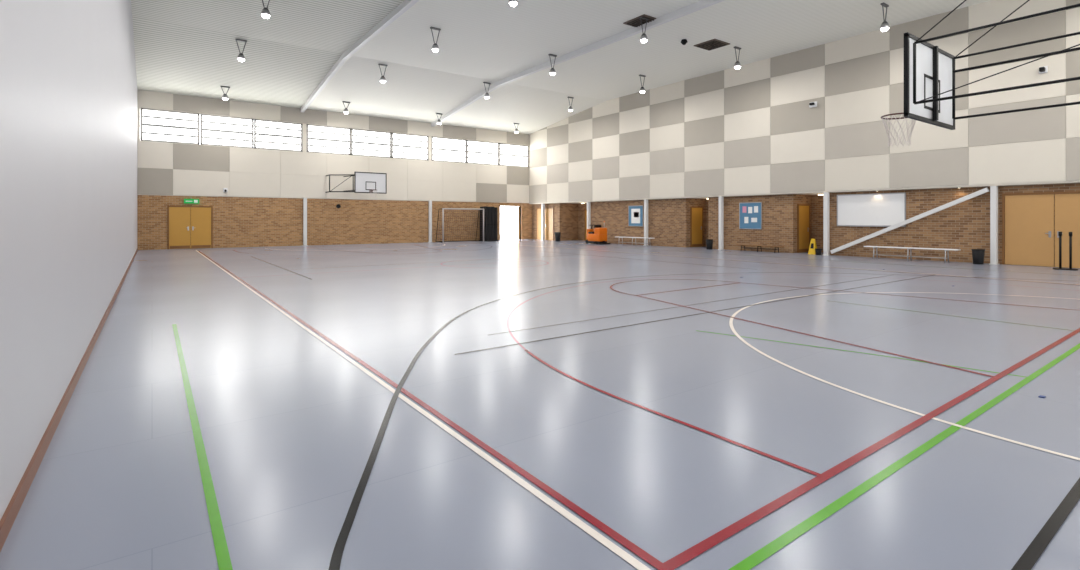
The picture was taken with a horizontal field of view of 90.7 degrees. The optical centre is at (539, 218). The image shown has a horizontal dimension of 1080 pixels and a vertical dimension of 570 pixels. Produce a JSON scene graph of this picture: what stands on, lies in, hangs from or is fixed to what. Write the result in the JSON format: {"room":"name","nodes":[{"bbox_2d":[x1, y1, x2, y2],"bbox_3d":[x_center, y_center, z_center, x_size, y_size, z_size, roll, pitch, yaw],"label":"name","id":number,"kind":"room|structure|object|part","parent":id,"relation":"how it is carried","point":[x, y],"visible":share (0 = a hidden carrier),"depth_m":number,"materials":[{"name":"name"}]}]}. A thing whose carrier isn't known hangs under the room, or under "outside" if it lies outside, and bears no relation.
{"room":"sports hall","nodes":[
{"label":"sports hall","id":0,"kind":"room"},
{"bbox_2d":[0,0,136,519],"bbox_3d":[-8.869,-3.100,11.046,0.200,9.200,36.700,0,0,-36],"label":"wall","id":1,"kind":"structure","parent":0,"point":[68,78],"depth_m":3.93,"materials":[{"name":"white paint"}]},
{"bbox_2d":[0,248,137,551],"bbox_3d":[-8.781,1.450,11.110,0.018,0.100,36.300,0,0,-36],"label":"baseboard","id":2,"kind":"structure","parent":1,"relation":"attached to","point":[10,514],"depth_m":3.38,"materials":[{"name":"brown wood"}]},
{"bbox_2d":[137,90,531,249],"bbox_3d":[-8.995,-3.100,33.539,26.270,9.200,0.280,0,0,-36],"label":"wall","id":3,"kind":"structure","parent":0,"point":[262,205],"depth_m":30.36,"materials":[{"name":"brick"}]},
{"bbox_2d":[140,108,199,144],"bbox_3d":[-18.430,-4.600,26.610,2.447,1.600,0.120,0,0,-36],"label":"window","id":4,"kind":"structure","parent":3,"relation":"in","point":[156,125],"depth_m":26.59,"materials":[{"name":"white glass"}]},
{"bbox_2d":[167,206,212,248],"bbox_3d":[-17.701,0.420,27.004,1.920,2.160,0.101,0,0,-36],"label":"door","id":5,"kind":"structure","parent":3,"relation":"in","point":[178,217],"depth_m":26.99,"materials":[{"name":"yellow paint"}]},
{"bbox_2d":[184,199,198,203],"bbox_3d":[-17.659,-0.952,27.023,0.650,0.344,0.088,0,0,-36],"label":"exit sign","id":6,"kind":"object","parent":3,"relation":"attached to","point":[186,201],"visible":1,"depth_m":26.99,"materials":[{"name":"plastic"}]},
{"bbox_2d":[200,114,253,147],"bbox_3d":[-16.444,-4.600,28.055,2.447,1.600,0.120,0,0,-36],"label":"window","id":7,"kind":"structure","parent":3,"relation":"in","point":[215,130],"depth_m":28.04,"materials":[{"name":"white glass"}]},
{"bbox_2d":[254,119,302,151],"bbox_3d":[-14.458,-4.600,29.501,2.447,1.600,0.120,0,0,-36],"label":"window","id":8,"kind":"structure","parent":3,"relation":"in","point":[268,134],"depth_m":29.50,"materials":[{"name":"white glass"}]},
{"bbox_2d":[307,124,350,154],"bbox_3d":[-12.299,-4.600,31.072,2.473,1.600,0.120,0,0,-36],"label":"window","id":9,"kind":"structure","parent":3,"relation":"in","point":[320,139],"depth_m":31.06,"materials":[{"name":"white glass"}]},
{"bbox_2d":[326,172,386,197],"bbox_3d":[-10.512,-1.939,30.746,2.950,1.461,2.461,0,0,-36],"label":"basketball hoop","id":10,"kind":"object","parent":3,"relation":"attached to","point":[363,182],"visible":1,"depth_m":30.47},
{"bbox_3d":[-10.805,-2.025,30.941,2.705,1.010,1.800,0,0,-36],"label":"support frame","id":11,"kind":"part","parent":10,"relation":"part of","materials":[{"name":"metal"}]},
{"bbox_2d":[351,128,390,157],"bbox_3d":[-10.291,-4.600,32.534,2.473,1.600,0.120,0,0,-36],"label":"window","id":12,"kind":"structure","parent":3,"relation":"in","point":[371,143],"depth_m":32.51,"materials":[{"name":"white glass"}]},
{"bbox_2d":[391,132,428,160],"bbox_3d":[-8.284,-4.600,33.995,2.473,1.600,0.120,0,0,-36],"label":"window","id":13,"kind":"structure","parent":3,"relation":"in","point":[403,146],"depth_m":33.98,"materials":[{"name":"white glass"}]},
{"bbox_2d":[432,136,466,162],"bbox_3d":[-6.074,-4.600,35.604,2.573,1.600,0.120,0,0,-36],"label":"window","id":14,"kind":"structure","parent":3,"relation":"in","point":[443,149],"depth_m":35.62,"materials":[{"name":"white glass"}]},
{"bbox_2d":[467,140,498,164],"bbox_3d":[-3.985,-4.600,37.124,2.573,1.600,0.120,0,0,-36],"label":"window","id":15,"kind":"structure","parent":3,"relation":"in","point":[478,152],"depth_m":37.13,"materials":[{"name":"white glass"}]},
{"bbox_2d":[499,205,521,239],"bbox_3d":[-2.181,0.260,38.511,1.920,2.480,0.300,0,0,-36],"label":"trim","id":16,"kind":"structure","parent":3,"relation":"attached to","point":[520,217],"depth_m":38.93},
{"bbox_2d":[499,143,528,167],"bbox_3d":[-1.897,-4.600,38.644,2.573,1.600,0.120,0,0,-36],"label":"window","id":17,"kind":"structure","parent":3,"relation":"in","point":[514,155],"depth_m":38.66,"materials":[{"name":"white glass"}]},
{"bbox_2d":[512,207,518,238],"bbox_3d":[-1.836,0.295,39.498,0.120,2.390,0.870,0,0,-36],"label":"door","id":18,"kind":"structure","parent":3,"relation":"in","point":[515,210],"depth_m":39.49,"materials":[{"name":"beige paint"}]},
{"bbox_2d":[0,239,1079,569],"bbox_3d":[1.710,1.550,18.746,26.370,0.100,36.700,0,0,-36],"label":"floor","id":19,"kind":"structure","parent":0,"point":[290,427],"depth_m":4.17,"materials":[{"name":"plastic"}]},
{"bbox_2d":[303,198,307,245],"bbox_3d":[-13.287,0.145,30.149,0.240,2.710,0.150,0,0,-36],"label":"steel column","id":20,"kind":"structure","parent":19,"relation":"on","point":[304,199],"depth_m":30.09,"materials":[{"name":"white metal"}]},
{"bbox_2d":[429,200,431,241],"bbox_3d":[-7.126,0.145,34.633,0.240,2.710,0.150,0,0,-36],"label":"steel column","id":21,"kind":"structure","parent":19,"relation":"on","point":[430,201],"depth_m":34.59,"materials":[{"name":"white metal"}]},
{"bbox_2d":[436,208,483,242],"bbox_3d":[-5.265,0.403,35.144,3.039,2.194,1.114,0,0,-36],"label":"soccer goal","id":22,"kind":"object","parent":19,"relation":"on","point":[442,213],"visible":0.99,"depth_m":35.16,"materials":[{"name":"white metal"}]},
{"bbox_2d":[480,206,498,240],"bbox_3d":[-3.531,0.325,36.669,1.050,2.350,0.950,0,0,-36],"label":"mats","id":23,"kind":"object","parent":19,"relation":"on","point":[490,213],"visible":0.98,"depth_m":36.35,"materials":[{"name":"black rubber"}]},
{"bbox_2d":[541,204,544,239],"bbox_3d":[0.224,0.200,38.011,0.240,2.600,0.220,0,0,-36],"label":"steel column","id":24,"kind":"structure","parent":19,"relation":"on","point":[542,205],"depth_m":37.96,"materials":[{"name":"white metal"}]},
{"bbox_2d":[555,232,560,240],"bbox_3d":[1.192,1.192,35.747,0.430,0.615,0.430,0,0,-36],"label":"waste bin","id":25,"kind":"object","parent":19,"relation":"on","point":[557,234],"visible":0.99,"depth_m":35.59,"materials":[{"name":"black plastic"}]},
{"bbox_2d":[587,202,590,228],"bbox_3d":[3.107,0.200,34.049,0.240,2.600,0.220,0,0,-36],"label":"steel column","id":26,"kind":"structure","parent":19,"relation":"on","point":[588,203],"depth_m":33.99,"materials":[{"name":"white metal"}]},
{"bbox_2d":[586,221,609,243],"bbox_3d":[3.437,0.814,31.982,0.840,1.368,1.388,0,0,-36],"label":"floor scrubber","id":27,"kind":"object","parent":19,"relation":"on","point":[598,235],"depth_m":31.65,"materials":[{"name":"orange plastic"}]},
{"bbox_2d":[172,242,1079,569],"bbox_3d":[-0.456,1.498,17.788,19.800,0.001,26.700,0,0,-36],"label":"court line","id":28,"kind":"object","parent":19,"relation":"on","point":[221,548],"visible":1,"depth_m":3.12,"materials":[{"name":"green paint"}]},
{"bbox_2d":[617,236,654,245],"bbox_3d":[5.333,1.266,30.227,0.356,0.472,2.800,0,0,-36],"label":"seat","id":29,"kind":"object","parent":19,"relation":"on","point":[646,243],"visible":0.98,"depth_m":30.14,"materials":[{"name":"metal"}]},
{"bbox_2d":[196,242,1079,569],"bbox_3d":[-1.515,1.497,18.056,15.448,0.001,29.720,0,0,-36],"label":"court line","id":30,"kind":"object","parent":19,"relation":"on","point":[630,559],"visible":0.92,"depth_m":3.74,"materials":[{"name":"white paint"}]},
{"bbox_2d":[199,243,1079,569],"bbox_3d":[-1.541,1.495,18.065,15.280,0.001,28.025,0,0,-36],"label":"court line","id":31,"kind":"object","parent":19,"relation":"on","point":[680,559],"visible":0.94,"depth_m":3.49,"materials":[{"name":"red paint"}]},
{"bbox_2d":[643,199,648,245],"bbox_3d":[5.991,0.200,30.087,0.240,2.600,0.220,0,0,-36],"label":"steel column","id":32,"kind":"structure","parent":19,"relation":"on","point":[645,200],"depth_m":30.04,"materials":[{"name":"white metal"}]},
{"bbox_2d":[251,255,1079,569],"bbox_3d":[0.354,1.494,15.474,17.829,0.001,23.395,0,0,-36],"label":"court line","id":33,"kind":"object","parent":19,"relation":"on","point":[1028,559],"visible":1,"depth_m":2.80,"materials":[{"name":"paint"}]},
{"bbox_2d":[706,239,712,249],"bbox_3d":[8.367,1.252,26.313,0.370,0.495,0.370,0,0,-36],"label":"waste bin","id":34,"kind":"object","parent":19,"relation":"on","point":[709,242],"visible":1,"depth_m":26.18,"materials":[{"name":"black plastic"}]},
{"bbox_2d":[718,196,723,249],"bbox_3d":[8.875,0.200,26.126,0.240,2.600,0.220,0,0,-36],"label":"steel column","id":35,"kind":"structure","parent":19,"relation":"on","point":[721,199],"depth_m":26.06,"materials":[{"name":"white metal"}]},
{"bbox_2d":[736,244,783,252],"bbox_3d":[10.030,1.351,24.369,0.356,0.303,2.200,0,0,-36],"label":"seat","id":36,"kind":"object","parent":19,"relation":"on","point":[744,245],"visible":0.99,"depth_m":24.27,"materials":[{"name":"brown wood"}]},
{"bbox_2d":[808,239,816,254],"bbox_3d":[11.626,1.170,22.686,0.320,0.660,0.280,0,0,-36],"label":"sign","id":37,"kind":"object","parent":19,"relation":"on","point":[813,246],"visible":0.99,"depth_m":22.64,"materials":[{"name":"yellow plastic"}]},
{"bbox_2d":[815,249,821,254],"bbox_3d":[11.578,1.367,22.157,0.270,0.265,0.270,0,0,-36],"label":"waste bin","id":38,"kind":"object","parent":19,"relation":"on","point":[818,251],"visible":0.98,"depth_m":22.06,"materials":[{"name":"black plastic"}]},
{"bbox_2d":[823,192,829,255],"bbox_3d":[11.847,0.200,22.043,0.240,2.600,0.220,0,0,-36],"label":"steel column","id":39,"kind":"structure","parent":19,"relation":"on","point":[826,195],"depth_m":21.98,"materials":[{"name":"white metal"}]},
{"bbox_2d":[864,246,960,262],"bbox_3d":[13.362,1.266,19.281,0.356,0.472,2.950,0,0,-36],"label":"seat","id":40,"kind":"object","parent":19,"relation":"on","point":[876,247],"visible":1,"depth_m":19.19,"materials":[{"name":"metal"}]},
{"bbox_2d":[971,249,984,263],"bbox_3d":[14.565,1.252,17.713,0.370,0.495,0.370,0,0,-36],"label":"waste bin","id":41,"kind":"object","parent":19,"relation":"on","point":[977,254],"visible":1,"depth_m":17.60,"materials":[{"name":"black plastic"}]},
{"bbox_2d":[990,186,998,264],"bbox_3d":[15.042,0.200,17.653,0.240,2.600,0.220,0,0,-36],"label":"steel column","id":42,"kind":"structure","parent":19,"relation":"on","point":[993,189],"depth_m":17.59,"materials":[{"name":"white metal"}]},
{"bbox_2d":[830,187,988,253],"bbox_3d":[13.461,0.185,19.841,0.100,2.477,5.139,0,0,-36],"label":"diagonal brace","id":43,"kind":"object","parent":42,"relation":"attached to","point":[985,190],"visible":1,"depth_m":19.49,"materials":[{"name":"white paint"}]},
{"bbox_2d":[1053,232,1066,269],"bbox_3d":[15.517,0.940,15.896,0.320,1.120,0.320,0,0,-36],"label":"barrier post","id":44,"kind":"object","parent":19,"relation":"on","point":[1059,233],"visible":0.98,"depth_m":15.87,"materials":[{"name":"black metal"}]},
{"bbox_2d":[1065,232,1077,269],"bbox_3d":[15.646,0.940,15.718,0.320,1.120,0.320,0,0,-36],"label":"barrier post","id":45,"kind":"object","parent":19,"relation":"on","point":[1070,233],"visible":1,"depth_m":15.70,"materials":[{"name":"black metal"}]},
{"bbox_2d":[131,0,990,133],"bbox_3d":[1.696,-6.805,18.767,26.370,1.190,36.750,0,0,-36],"label":"ceiling","id":46,"kind":"structure","parent":0,"point":[183,47],"depth_m":22.27,"materials":[{"name":"white paint"}]},
{"bbox_2d":[220,86,229,99],"bbox_3d":[-15.428,-6.165,26.123,0.400,0.660,0.300,0,0,-36],"label":"pendant lamp","id":47,"kind":"object","parent":46,"relation":"hanging from","point":[225,96],"visible":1,"depth_m":26.05,"materials":[{"name":"metal"}]},
{"bbox_2d":[235,39,246,60],"bbox_3d":[-12.014,-6.781,21.434,0.400,0.841,0.300,0,0,-36],"label":"pendant lamp","id":48,"kind":"object","parent":46,"relation":"hanging from","point":[240,57],"visible":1,"depth_m":21.37,"materials":[{"name":"glass"}]},
{"bbox_2d":[260,0,270,17],"bbox_3d":[-8.660,-6.805,16.826,0.400,0.890,0.300,0,0,-36],"label":"pendant lamp","id":49,"kind":"object","parent":46,"relation":"hanging from","point":[265,13],"visible":1,"depth_m":16.75,"materials":[{"name":"glass"}]},
{"bbox_2d":[342,101,349,113],"bbox_3d":[-10.738,-6.165,29.537,0.400,0.660,0.300,0,0,-36],"label":"pendant lamp","id":50,"kind":"object","parent":46,"relation":"hanging from","point":[346,111],"visible":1,"depth_m":29.47,"materials":[{"name":"metal"}]},
{"bbox_2d":[300,0,418,112],"bbox_3d":[-2.781,-6.635,15.477,0.180,1.230,36.300,0,0,-36],"label":"ceiling beam","id":51,"kind":"structure","parent":46,"relation":"attached to","point":[405,5],"depth_m":21.51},
{"bbox_2d":[378,64,386,82],"bbox_3d":[-7.325,-6.781,24.847,0.400,0.841,0.300,0,0,-36],"label":"pendant lamp","id":52,"kind":"object","parent":46,"relation":"hanging from","point":[382,79],"visible":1,"depth_m":24.78,"materials":[{"name":"glass"}]},
{"bbox_2d":[430,27,440,51],"bbox_3d":[-3.971,-6.805,20.239,0.400,0.890,0.300,0,0,-36],"label":"pendant lamp","id":53,"kind":"object","parent":46,"relation":"hanging from","point":[435,48],"visible":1,"depth_m":20.17,"materials":[{"name":"glass"}]},
{"bbox_2d":[483,82,490,98],"bbox_3d":[-2.798,-6.781,28.143,0.400,0.841,0.300,0,0,-36],"label":"pendant lamp","id":54,"kind":"object","parent":46,"relation":"hanging from","point":[486,96],"visible":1,"depth_m":28.08,"materials":[{"name":"metal"}]},
{"bbox_2d":[508,0,517,5],"bbox_3d":[-0.793,-6.805,15.873,0.400,0.890,0.300,0,0,-36],"label":"pendant lamp","id":55,"kind":"object","parent":46,"relation":"hanging from","point":[511,2],"visible":1,"depth_m":15.80,"materials":[{"name":"glass"}]},
{"bbox_2d":[548,54,556,74],"bbox_3d":[0.557,-6.805,23.534,0.400,0.890,0.300,0,0,-36],"label":"pendant lamp","id":56,"kind":"object","parent":46,"relation":"hanging from","point":[552,71],"visible":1,"depth_m":23.46,"materials":[{"name":"glass"}]},
{"bbox_2d":[567,97,573,111],"bbox_3d":[1.811,-6.781,31.497,0.400,0.841,0.300,0,0,-36],"label":"pendant lamp","id":57,"kind":"object","parent":46,"relation":"hanging from","point":[570,109],"visible":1,"depth_m":31.43,"materials":[{"name":"metal"}]},
{"bbox_2d":[431,0,723,126],"bbox_3d":[3.639,-6.635,20.150,0.180,1.230,36.300,0,0,-36],"label":"ceiling beam","id":58,"kind":"structure","parent":46,"relation":"attached to","point":[701,4],"depth_m":22.06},
{"bbox_2d":[623,14,655,26],"bbox_3d":[3.801,-7.220,19.588,1.040,0.060,1.040,0,0,-36],"label":"ceiling vent","id":59,"kind":"object","parent":46,"relation":"attached to","point":[635,22],"depth_m":19.41,"materials":[{"name":"black metal"}]},
{"bbox_2d":[639,74,645,92],"bbox_3d":[5.165,-6.805,26.889,0.400,0.890,0.300,0,0,-36],"label":"pendant lamp","id":60,"kind":"object","parent":46,"relation":"hanging from","point":[642,90],"visible":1,"depth_m":26.82,"materials":[{"name":"metal"}]},
{"bbox_2d":[639,17,648,42],"bbox_3d":[3.735,-6.805,19.169,0.400,0.890,0.300,0,0,-36],"label":"pendant lamp","id":61,"kind":"object","parent":46,"relation":"hanging from","point":[643,38],"visible":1,"depth_m":19.10,"materials":[{"name":"glass"}]},
{"bbox_2d":[681,39,687,44],"bbox_3d":[5.829,-7.150,21.559,0.280,0.200,0.280,0,0,-36],"label":"dome camera","id":62,"kind":"object","parent":46,"relation":"attached to","point":[683,41],"visible":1,"depth_m":21.47,"materials":[{"name":"black plastic"}]},
{"bbox_2d":[694,39,729,50],"bbox_3d":[7.138,-7.220,22.140,1.040,0.060,1.040,0,0,-36],"label":"ceiling vent","id":63,"kind":"object","parent":46,"relation":"attached to","point":[712,44],"depth_m":22.05,"materials":[{"name":"black metal"}]},
{"bbox_2d":[734,46,740,68],"bbox_3d":[8.343,-6.805,22.523,0.400,0.890,0.300,0,0,-36],"label":"pendant lamp","id":64,"kind":"object","parent":46,"relation":"hanging from","point":[737,65],"visible":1,"depth_m":22.45,"materials":[{"name":"glass"}]},
{"bbox_2d":[880,2,889,30],"bbox_3d":[11.639,-6.805,17.995,0.400,0.890,0.300,0,0,-36],"label":"pendant lamp","id":65,"kind":"object","parent":46,"relation":"hanging from","point":[884,26],"visible":1,"depth_m":17.93,"materials":[{"name":"metal"}]},
{"bbox_2d":[529,0,1079,203],"bbox_3d":[11.121,-4.400,25.596,3.090,6.600,36.300,0,0,-36],"label":"wall","id":66,"kind":"structure","parent":0,"point":[752,129],"depth_m":21.59,"materials":[{"name":"paint"}]},
{"bbox_2d":[537,207,553,239],"bbox_3d":[0.340,0.345,38.157,0.101,2.310,2.020,0,0,-36],"label":"door","id":67,"kind":"structure","parent":66,"relation":"in","point":[549,213],"depth_m":37.92,"materials":[{"name":"beige paint"}]},
{"bbox_2d":[585,209,586,240],"bbox_3d":[3.680,0.420,36.321,0.101,2.160,1.920,0,0,-36],"label":"door","id":68,"kind":"structure","parent":66,"relation":"in","point":[586,209],"depth_m":37.01,"materials":[{"name":"yellow paint"}]},
{"bbox_2d":[690,207,702,246],"bbox_3d":[8.440,0.420,28.592,1.020,2.160,0.101,0,0,-36],"label":"door","id":69,"kind":"structure","parent":66,"relation":"in","point":[696,213],"depth_m":28.57,"materials":[{"name":"yellow paint"}]},
{"bbox_2d":[797,204,809,252],"bbox_3d":[11.854,0.420,23.902,1.020,2.160,0.101,0,0,-36],"label":"door","id":70,"kind":"structure","parent":66,"relation":"in","point":[803,210],"depth_m":23.89,"materials":[{"name":"yellow paint"}]},
{"bbox_2d":[809,101,816,107],"bbox_3d":[11.427,-4.810,22.356,0.230,0.220,0.300,0,0,-36],"label":"security camera","id":71,"kind":"object","parent":66,"relation":"attached to","point":[811,104],"visible":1,"depth_m":22.30,"materials":[{"name":"white plastic"}]},
{"bbox_2d":[837,192,905,226],"bbox_3d":[12.910,-0.345,20.887,0.100,1.290,2.480,0,0,-36],"label":"whiteboard","id":72,"kind":"object","parent":66,"relation":"attached to","point":[879,209],"visible":1,"depth_m":20.84,"materials":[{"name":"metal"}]},
{"bbox_2d":[1002,191,1079,267],"bbox_3d":[16.023,0.330,16.610,0.101,2.340,2.520,0,0,-36],"label":"door","id":73,"kind":"structure","parent":66,"relation":"in","point":[1027,218],"depth_m":16.91,"materials":[{"name":"beige paint"}]},
{"bbox_2d":[1039,66,1047,73],"bbox_3d":[15.619,-4.650,16.563,0.270,0.200,0.200,0,0,-36],"label":"security camera","id":74,"kind":"object","parent":66,"relation":"attached to","point":[1044,69],"visible":1,"depth_m":16.52,"materials":[{"name":"white plastic"}]},
{"bbox_2d":[532,183,1079,267],"bbox_3d":[10.826,0.200,25.382,1.820,2.600,36.300,0,0,-36],"label":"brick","id":75,"kind":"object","parent":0,"point":[965,226],"depth_m":23.63,"materials":[{"name":"brown brick"}]},
{"bbox_2d":[628,205,642,225],"bbox_3d":[5.574,-0.175,31.021,0.035,1.210,1.160,0,0,-36],"label":"notice board","id":76,"kind":"object","parent":75,"relation":"attached to","point":[635,213],"visible":1,"depth_m":31.02,"materials":[{"name":"fabric"}]},
{"bbox_2d":[739,202,761,228],"bbox_3d":[9.900,-0.150,25.078,0.035,1.260,1.160,0,0,-36],"label":"notice board","id":77,"kind":"object","parent":75,"relation":"attached to","point":[750,213],"visible":1,"depth_m":25.07,"materials":[{"name":"fabric"}]},
{"bbox_2d":[881,0,1079,146],"bbox_3d":[7.405,-4.154,5.078,1.790,6.131,7.496,0,0,-36],"label":"basketball hoop","id":78,"kind":"object","parent":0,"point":[929,70],"visible":1,"depth_m":7.40,"materials":[{"name":"white metal"}]},
{"bbox_3d":[7.569,-4.310,4.792,1.640,5.820,6.840,0,0,-36],"label":"support frame","id":79,"kind":"part","parent":78,"relation":"part of","materials":[{"name":"black metal"}]},
{"label":"outside","id":80,"kind":"structure","parent":0,"visible":0},
{"bbox_2d":[500,235,517,239],"bbox_3d":[-6.892,1.570,46.003,11.000,0.100,17.500,0,0,-36],"label":"pavement","id":81,"kind":"structure","parent":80,"point":[502,237],"depth_m":43.79,"materials":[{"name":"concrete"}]}
]}

